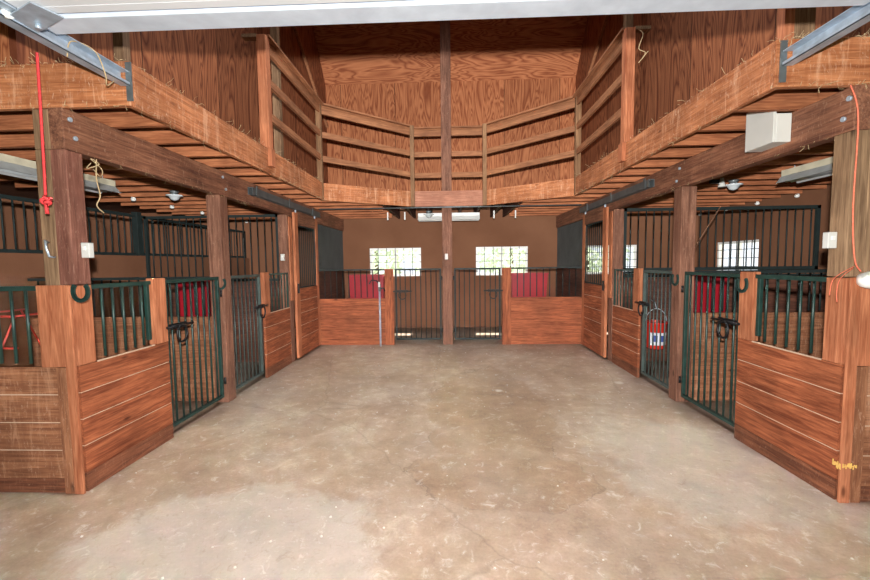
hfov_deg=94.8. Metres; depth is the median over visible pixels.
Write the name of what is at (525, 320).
wall
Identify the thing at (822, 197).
wall
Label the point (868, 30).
straw wisps
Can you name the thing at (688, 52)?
wall
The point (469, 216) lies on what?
fluorescent light
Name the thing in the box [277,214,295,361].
timber post
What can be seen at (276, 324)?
wall
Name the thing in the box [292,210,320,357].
door
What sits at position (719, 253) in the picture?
window
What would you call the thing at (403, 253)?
tree
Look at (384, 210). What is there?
joist
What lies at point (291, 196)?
joist
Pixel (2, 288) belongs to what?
grille
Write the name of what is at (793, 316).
wall
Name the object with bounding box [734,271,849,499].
wall
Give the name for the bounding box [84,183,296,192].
joist
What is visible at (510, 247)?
window
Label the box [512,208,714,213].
joist
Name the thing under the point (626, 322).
wall
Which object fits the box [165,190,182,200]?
light
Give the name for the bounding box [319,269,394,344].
wall
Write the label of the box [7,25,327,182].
wall
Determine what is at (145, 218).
grille
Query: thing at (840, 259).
timber post
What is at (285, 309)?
grille
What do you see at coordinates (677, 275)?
horseshoe
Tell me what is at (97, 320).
wall
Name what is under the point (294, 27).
stud
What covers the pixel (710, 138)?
joist
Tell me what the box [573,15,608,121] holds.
stud
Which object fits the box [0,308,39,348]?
rack
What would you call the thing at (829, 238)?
switch box
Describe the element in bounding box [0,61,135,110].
fascia board
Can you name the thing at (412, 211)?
joist
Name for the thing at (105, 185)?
fluorescent light
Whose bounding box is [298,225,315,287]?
grille
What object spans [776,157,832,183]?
fluorescent light
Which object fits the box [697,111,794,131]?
joist
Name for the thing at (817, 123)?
header beam
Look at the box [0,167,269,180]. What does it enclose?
joist
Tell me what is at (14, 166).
fluorescent light
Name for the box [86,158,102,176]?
twine
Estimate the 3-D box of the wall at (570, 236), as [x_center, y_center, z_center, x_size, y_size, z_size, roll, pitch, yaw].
[2.734,-0.208,8.144,0.040,2.245,1.860,-1,4,2]
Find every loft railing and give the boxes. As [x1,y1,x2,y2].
[241,33,323,167]
[315,103,409,198]
[410,123,486,206]
[487,96,581,194]
[573,25,650,162]
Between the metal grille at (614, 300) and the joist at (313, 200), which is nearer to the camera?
the metal grille at (614, 300)
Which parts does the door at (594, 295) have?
rail, plank panel, rail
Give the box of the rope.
[35,52,52,213]
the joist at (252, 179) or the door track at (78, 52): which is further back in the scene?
the joist at (252, 179)
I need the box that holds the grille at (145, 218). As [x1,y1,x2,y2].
[143,214,279,281]
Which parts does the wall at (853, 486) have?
plank panel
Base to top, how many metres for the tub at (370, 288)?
0.631 m
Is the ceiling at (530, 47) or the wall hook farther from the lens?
the ceiling at (530, 47)
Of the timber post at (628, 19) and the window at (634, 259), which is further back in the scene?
the window at (634, 259)
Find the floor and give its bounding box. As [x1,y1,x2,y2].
[0,327,869,579]
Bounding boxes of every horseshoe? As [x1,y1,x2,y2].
[70,284,90,302]
[214,278,225,289]
[671,274,678,285]
[736,278,748,292]
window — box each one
[370,248,420,275]
[476,246,527,274]
[588,245,636,273]
[716,239,758,266]
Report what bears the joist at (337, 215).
attached to the ceiling at (6, 187)
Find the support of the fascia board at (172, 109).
attached to the ceiling at (6, 187)
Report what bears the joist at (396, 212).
attached to the ceiling at (6, 187)
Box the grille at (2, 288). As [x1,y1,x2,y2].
[0,286,35,363]
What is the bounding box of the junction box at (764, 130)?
[745,111,791,151]
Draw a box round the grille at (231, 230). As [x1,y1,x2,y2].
[230,229,246,257]
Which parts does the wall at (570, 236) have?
plank panel, ribbed panel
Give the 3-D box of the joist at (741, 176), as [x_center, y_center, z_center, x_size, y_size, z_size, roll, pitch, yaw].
[3.909,-1.521,5.096,3.525,0.228,0.040,-1,4,2]
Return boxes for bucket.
[645,300,667,349]
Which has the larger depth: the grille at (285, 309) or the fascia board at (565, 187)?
the fascia board at (565, 187)
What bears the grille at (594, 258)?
attached to the door at (594, 295)
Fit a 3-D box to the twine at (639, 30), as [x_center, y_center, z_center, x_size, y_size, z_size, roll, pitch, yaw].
[2.193,-2.611,4.256,0.151,0.386,0.035,1,4,18]
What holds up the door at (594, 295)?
hanging from the door track at (649, 183)
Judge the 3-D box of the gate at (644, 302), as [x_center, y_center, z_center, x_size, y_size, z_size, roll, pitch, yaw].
[2.574,0.425,4.727,0.104,1.310,0.772,-1,4,2]
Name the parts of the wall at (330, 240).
ribbed panel, plank panel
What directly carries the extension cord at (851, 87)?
hanging from the fascia board at (846, 61)
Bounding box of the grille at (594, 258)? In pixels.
[585,220,602,284]
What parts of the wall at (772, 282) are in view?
plank panel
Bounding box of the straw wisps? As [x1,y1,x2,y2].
[0,30,869,203]
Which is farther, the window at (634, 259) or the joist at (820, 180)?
the window at (634, 259)
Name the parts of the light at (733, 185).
lamp shade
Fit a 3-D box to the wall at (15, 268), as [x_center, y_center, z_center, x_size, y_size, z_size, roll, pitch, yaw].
[-4.518,0.309,6.116,0.120,1.660,6.600,-1,4,2]
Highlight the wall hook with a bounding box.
[44,240,55,257]
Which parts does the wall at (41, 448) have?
plank panel, corner trim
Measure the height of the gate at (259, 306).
1.310 m
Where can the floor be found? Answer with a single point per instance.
(617, 500)
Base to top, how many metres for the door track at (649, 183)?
0.120 m
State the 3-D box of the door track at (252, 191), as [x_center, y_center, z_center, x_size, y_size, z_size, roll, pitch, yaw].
[-2.173,-1.289,6.066,0.072,0.120,2.500,-1,4,2]
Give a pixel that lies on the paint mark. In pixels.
(838, 465)
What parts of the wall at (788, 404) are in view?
plate, plank panel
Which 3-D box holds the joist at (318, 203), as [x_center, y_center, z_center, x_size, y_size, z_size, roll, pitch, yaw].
[-3.059,-1.567,6.994,4.321,0.228,0.040,-1,4,2]
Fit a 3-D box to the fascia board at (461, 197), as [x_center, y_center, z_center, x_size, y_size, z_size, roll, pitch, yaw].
[0.243,-1.631,7.131,1.270,0.270,0.040,-1,4,2]
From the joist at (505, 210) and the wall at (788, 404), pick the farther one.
the joist at (505, 210)
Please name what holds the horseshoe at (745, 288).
attached to the wall at (788, 404)
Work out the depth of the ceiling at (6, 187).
7.61 m
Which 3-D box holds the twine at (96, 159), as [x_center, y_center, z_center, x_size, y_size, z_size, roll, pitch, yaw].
[-2.360,-0.727,2.806,0.043,0.371,0.019,-3,5,-31]
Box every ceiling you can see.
[0,181,505,212]
[313,15,587,84]
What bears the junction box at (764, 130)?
attached to the header beam at (817, 123)
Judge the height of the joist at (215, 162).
0.228 m
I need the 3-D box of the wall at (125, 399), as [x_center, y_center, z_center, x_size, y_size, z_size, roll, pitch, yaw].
[-2.338,0.622,3.048,0.054,1.400,0.830,-1,4,2]
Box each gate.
[165,277,226,426]
[231,274,267,389]
[393,268,442,339]
[453,268,502,339]
[635,270,671,388]
[678,272,739,426]
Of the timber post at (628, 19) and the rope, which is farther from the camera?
the timber post at (628, 19)
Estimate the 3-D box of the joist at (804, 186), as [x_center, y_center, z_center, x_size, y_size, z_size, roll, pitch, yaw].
[3.941,-1.576,5.905,3.525,0.228,0.040,-1,4,2]
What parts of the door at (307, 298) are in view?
rail, plank panel, rail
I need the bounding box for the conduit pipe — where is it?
[319,204,580,209]
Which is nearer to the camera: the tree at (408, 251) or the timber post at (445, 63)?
the timber post at (445, 63)
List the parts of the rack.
leg, rail, rail, leg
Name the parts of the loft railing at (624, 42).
rail, rail, cap rail, rail, railing post, railing post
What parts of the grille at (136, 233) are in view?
steel post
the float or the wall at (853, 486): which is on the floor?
the wall at (853, 486)
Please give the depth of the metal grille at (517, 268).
7.20 m
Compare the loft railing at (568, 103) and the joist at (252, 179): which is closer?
the joist at (252, 179)
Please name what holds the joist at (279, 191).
attached to the ceiling at (6, 187)
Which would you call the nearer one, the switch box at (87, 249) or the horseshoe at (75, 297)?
the horseshoe at (75, 297)
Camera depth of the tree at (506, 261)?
16.84 m
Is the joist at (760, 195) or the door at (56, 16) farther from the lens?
the joist at (760, 195)
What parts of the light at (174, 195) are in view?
lamp shade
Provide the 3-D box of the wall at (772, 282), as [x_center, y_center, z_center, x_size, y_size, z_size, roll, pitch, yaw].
[4.246,-0.079,5.865,2.960,2.260,0.045,-1,4,2]
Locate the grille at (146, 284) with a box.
[89,281,150,355]
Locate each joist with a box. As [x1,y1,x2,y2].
[0,108,168,131]
[0,127,203,148]
[0,144,230,160]
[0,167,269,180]
[15,176,284,187]
[82,157,250,170]
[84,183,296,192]
[85,189,306,197]
[99,194,315,201]
[121,198,334,205]
[140,202,377,208]
[156,205,378,211]
[172,205,382,214]
[185,206,385,215]
[198,209,388,218]
[229,211,391,220]
[383,205,399,218]
[404,206,415,218]
[490,204,503,216]
[502,202,521,216]
[509,211,703,215]
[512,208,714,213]
[515,194,780,202]
[515,205,729,210]
[518,202,744,208]
[522,198,761,204]
[562,189,801,197]
[581,184,826,193]
[590,178,831,188]
[601,173,831,182]
[615,164,803,175]
[630,154,832,167]
[648,143,833,157]
[669,131,833,146]
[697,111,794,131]
[733,88,846,112]
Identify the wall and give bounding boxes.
[0,22,10,64]
[0,253,249,365]
[0,285,85,493]
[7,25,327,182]
[27,276,215,400]
[72,278,173,490]
[122,78,697,327]
[143,214,280,361]
[260,272,291,377]
[317,224,344,298]
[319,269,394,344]
[502,267,581,344]
[556,220,582,296]
[575,6,869,172]
[612,268,642,377]
[622,205,830,360]
[690,270,832,399]
[696,184,831,275]
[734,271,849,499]
[837,277,869,502]
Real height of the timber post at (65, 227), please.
2.500 m
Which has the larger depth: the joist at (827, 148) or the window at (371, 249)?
the window at (371, 249)
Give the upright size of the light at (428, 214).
0.130 m
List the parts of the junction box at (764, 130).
lid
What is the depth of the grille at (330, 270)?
7.34 m
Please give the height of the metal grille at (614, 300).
0.525 m
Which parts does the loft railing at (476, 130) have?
railing post, rail, rail, cap rail, rail, rail, rail, cap rail, rail, railing post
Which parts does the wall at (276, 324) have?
plank panel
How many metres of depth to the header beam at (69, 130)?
3.24 m
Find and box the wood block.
[794,7,815,38]
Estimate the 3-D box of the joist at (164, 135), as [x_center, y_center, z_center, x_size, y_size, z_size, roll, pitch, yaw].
[-3.639,-1.313,3.369,3.445,0.228,0.040,-1,4,2]
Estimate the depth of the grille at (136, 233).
6.05 m
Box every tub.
[178,280,211,316]
[347,274,384,298]
[511,273,548,296]
[693,275,726,312]
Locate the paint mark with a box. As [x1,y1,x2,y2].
[832,459,856,469]
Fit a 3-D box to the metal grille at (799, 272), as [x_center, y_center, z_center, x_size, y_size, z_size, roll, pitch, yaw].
[4.178,0.000,4.158,2.960,0.423,0.030,-1,4,2]
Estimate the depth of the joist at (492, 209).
8.12 m
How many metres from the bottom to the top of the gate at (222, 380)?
1.310 m
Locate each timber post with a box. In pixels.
[32,109,90,284]
[206,194,235,401]
[270,26,283,157]
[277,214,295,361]
[440,20,452,343]
[608,209,623,361]
[623,14,633,27]
[669,186,696,401]
[827,129,869,277]
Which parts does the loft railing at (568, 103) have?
rail, rail, rail, cap rail, railing post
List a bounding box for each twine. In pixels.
[66,41,113,85]
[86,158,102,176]
[95,159,103,212]
[638,30,647,62]
[695,207,720,247]
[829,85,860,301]
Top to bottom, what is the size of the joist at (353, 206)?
0.228 m
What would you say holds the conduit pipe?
attached to the fascia board at (461, 197)
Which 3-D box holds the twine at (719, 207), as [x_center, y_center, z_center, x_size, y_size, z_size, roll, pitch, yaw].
[3.854,-0.788,5.754,0.474,0.808,0.016,-1,4,2]
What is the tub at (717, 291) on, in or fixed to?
attached to the wall at (772, 282)
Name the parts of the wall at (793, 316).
plank panel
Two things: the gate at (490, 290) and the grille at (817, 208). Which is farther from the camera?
the gate at (490, 290)
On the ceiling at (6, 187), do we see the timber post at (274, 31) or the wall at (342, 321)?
the timber post at (274, 31)
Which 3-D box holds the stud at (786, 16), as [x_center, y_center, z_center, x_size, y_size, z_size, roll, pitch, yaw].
[2.496,-3.398,2.764,0.070,3.814,0.070,-1,4,2]
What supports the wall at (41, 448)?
on the floor
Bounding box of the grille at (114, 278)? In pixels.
[27,276,209,315]
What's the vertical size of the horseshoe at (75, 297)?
0.118 m
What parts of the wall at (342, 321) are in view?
plank panel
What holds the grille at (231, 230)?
in the wall at (15, 268)
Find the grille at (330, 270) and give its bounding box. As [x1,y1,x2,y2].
[319,269,383,297]
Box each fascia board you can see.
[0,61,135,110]
[131,64,323,199]
[323,183,410,206]
[415,190,482,206]
[487,178,573,204]
[574,43,773,195]
[770,37,869,89]
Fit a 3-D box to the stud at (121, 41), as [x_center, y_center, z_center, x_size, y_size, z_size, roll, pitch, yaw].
[-2.415,-3.353,2.959,0.080,3.814,0.070,-1,4,2]
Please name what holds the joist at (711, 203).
attached to the ceiling at (6, 187)
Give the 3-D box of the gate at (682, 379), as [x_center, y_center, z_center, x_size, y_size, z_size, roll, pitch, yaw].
[2.535,0.493,3.730,0.104,1.310,0.887,-1,4,2]
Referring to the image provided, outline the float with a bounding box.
[856,272,869,288]
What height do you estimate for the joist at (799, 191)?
0.228 m
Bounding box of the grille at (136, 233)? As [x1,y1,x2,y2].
[86,207,208,256]
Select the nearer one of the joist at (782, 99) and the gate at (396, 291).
the joist at (782, 99)
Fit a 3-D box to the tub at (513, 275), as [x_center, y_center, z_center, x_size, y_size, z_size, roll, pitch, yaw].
[2.075,-0.066,8.922,0.830,0.631,0.370,-1,4,2]
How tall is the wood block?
0.634 m
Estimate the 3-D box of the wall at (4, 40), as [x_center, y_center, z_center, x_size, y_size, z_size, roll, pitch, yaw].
[-3.073,-3.325,2.516,0.620,3.835,0.050,-1,4,2]
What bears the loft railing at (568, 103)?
attached to the fascia board at (565, 187)
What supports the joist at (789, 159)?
attached to the ceiling at (6, 187)
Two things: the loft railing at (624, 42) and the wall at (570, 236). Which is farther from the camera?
the wall at (570, 236)
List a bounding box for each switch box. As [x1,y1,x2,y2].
[81,243,93,257]
[822,232,836,247]
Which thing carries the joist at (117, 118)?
attached to the ceiling at (6, 187)
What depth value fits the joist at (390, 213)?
8.97 m
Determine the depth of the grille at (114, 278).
4.40 m
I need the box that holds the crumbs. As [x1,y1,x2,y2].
[80,347,853,579]
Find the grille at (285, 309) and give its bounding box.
[269,273,288,310]
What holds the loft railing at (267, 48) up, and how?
attached to the fascia board at (172, 109)
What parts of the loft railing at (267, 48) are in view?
railing post, railing post, rail, cap rail, rail, rail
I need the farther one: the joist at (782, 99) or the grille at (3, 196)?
the grille at (3, 196)
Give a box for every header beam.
[48,107,343,230]
[556,84,869,227]
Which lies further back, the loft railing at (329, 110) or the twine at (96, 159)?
the loft railing at (329, 110)
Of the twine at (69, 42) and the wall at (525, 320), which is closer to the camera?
the twine at (69, 42)
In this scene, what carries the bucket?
hanging from the wall at (772, 282)
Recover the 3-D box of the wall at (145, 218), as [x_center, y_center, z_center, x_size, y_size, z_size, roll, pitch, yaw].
[-3.403,-0.008,6.169,2.090,2.260,0.040,-1,4,2]
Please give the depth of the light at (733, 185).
5.07 m
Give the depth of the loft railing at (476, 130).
7.11 m
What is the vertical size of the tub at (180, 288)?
0.611 m
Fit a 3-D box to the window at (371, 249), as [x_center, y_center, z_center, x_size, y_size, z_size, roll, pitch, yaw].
[-0.913,-0.644,9.275,1.190,0.651,0.110,-1,4,2]
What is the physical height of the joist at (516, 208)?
0.228 m
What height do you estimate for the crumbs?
0.009 m
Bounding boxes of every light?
[0,153,36,180]
[83,173,119,192]
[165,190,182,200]
[418,212,479,220]
[423,211,433,217]
[709,178,725,187]
[726,179,742,189]
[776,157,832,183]
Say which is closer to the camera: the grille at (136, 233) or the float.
the float
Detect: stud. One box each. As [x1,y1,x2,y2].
[112,32,130,61]
[293,26,328,127]
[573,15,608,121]
[777,8,794,39]
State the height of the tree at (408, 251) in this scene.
5.218 m
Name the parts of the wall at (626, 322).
plank panel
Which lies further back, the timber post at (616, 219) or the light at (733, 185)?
the timber post at (616, 219)
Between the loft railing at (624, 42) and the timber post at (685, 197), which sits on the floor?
the timber post at (685, 197)
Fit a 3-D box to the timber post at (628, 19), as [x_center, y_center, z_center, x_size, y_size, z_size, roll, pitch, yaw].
[2.712,-3.582,5.617,0.100,3.780,0.100,-1,4,2]
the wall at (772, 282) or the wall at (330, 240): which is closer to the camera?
the wall at (772, 282)
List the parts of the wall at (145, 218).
plank panel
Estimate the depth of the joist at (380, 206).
7.80 m
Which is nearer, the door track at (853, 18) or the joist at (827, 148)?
the door track at (853, 18)
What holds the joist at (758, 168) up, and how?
attached to the ceiling at (6, 187)
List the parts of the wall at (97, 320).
plank panel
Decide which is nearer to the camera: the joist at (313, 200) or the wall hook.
the wall hook
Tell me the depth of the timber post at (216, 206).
4.33 m
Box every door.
[0,0,869,33]
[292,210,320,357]
[581,204,608,357]
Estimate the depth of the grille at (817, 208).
5.80 m
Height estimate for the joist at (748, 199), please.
0.228 m
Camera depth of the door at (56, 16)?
1.83 m
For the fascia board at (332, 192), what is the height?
0.270 m
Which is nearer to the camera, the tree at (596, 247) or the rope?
the rope
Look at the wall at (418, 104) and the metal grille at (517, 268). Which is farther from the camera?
the wall at (418, 104)
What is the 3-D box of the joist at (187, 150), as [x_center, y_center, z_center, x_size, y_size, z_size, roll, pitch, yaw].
[-3.623,-1.341,3.773,3.445,0.228,0.040,-1,4,2]
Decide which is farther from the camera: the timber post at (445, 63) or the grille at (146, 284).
the timber post at (445, 63)
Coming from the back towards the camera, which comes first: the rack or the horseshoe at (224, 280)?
the horseshoe at (224, 280)
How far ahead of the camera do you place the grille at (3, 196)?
4.39 m
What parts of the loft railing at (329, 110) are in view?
railing post, rail, cap rail, rail, rail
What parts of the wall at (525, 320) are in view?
plank panel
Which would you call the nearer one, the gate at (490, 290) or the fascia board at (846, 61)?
the fascia board at (846, 61)
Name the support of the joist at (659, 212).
attached to the ceiling at (6, 187)
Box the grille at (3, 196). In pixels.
[0,194,42,253]
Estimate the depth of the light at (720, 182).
5.05 m
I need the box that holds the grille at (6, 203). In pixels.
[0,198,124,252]
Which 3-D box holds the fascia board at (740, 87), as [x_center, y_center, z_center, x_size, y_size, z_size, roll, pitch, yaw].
[2.088,-1.458,4.267,0.040,0.270,3.790,-1,4,2]
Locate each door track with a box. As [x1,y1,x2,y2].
[0,0,133,100]
[248,186,319,217]
[579,179,654,212]
[779,2,869,82]
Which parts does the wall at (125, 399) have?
plank panel, plate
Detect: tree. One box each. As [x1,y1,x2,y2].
[372,250,407,273]
[405,250,418,273]
[478,248,524,272]
[588,247,629,271]

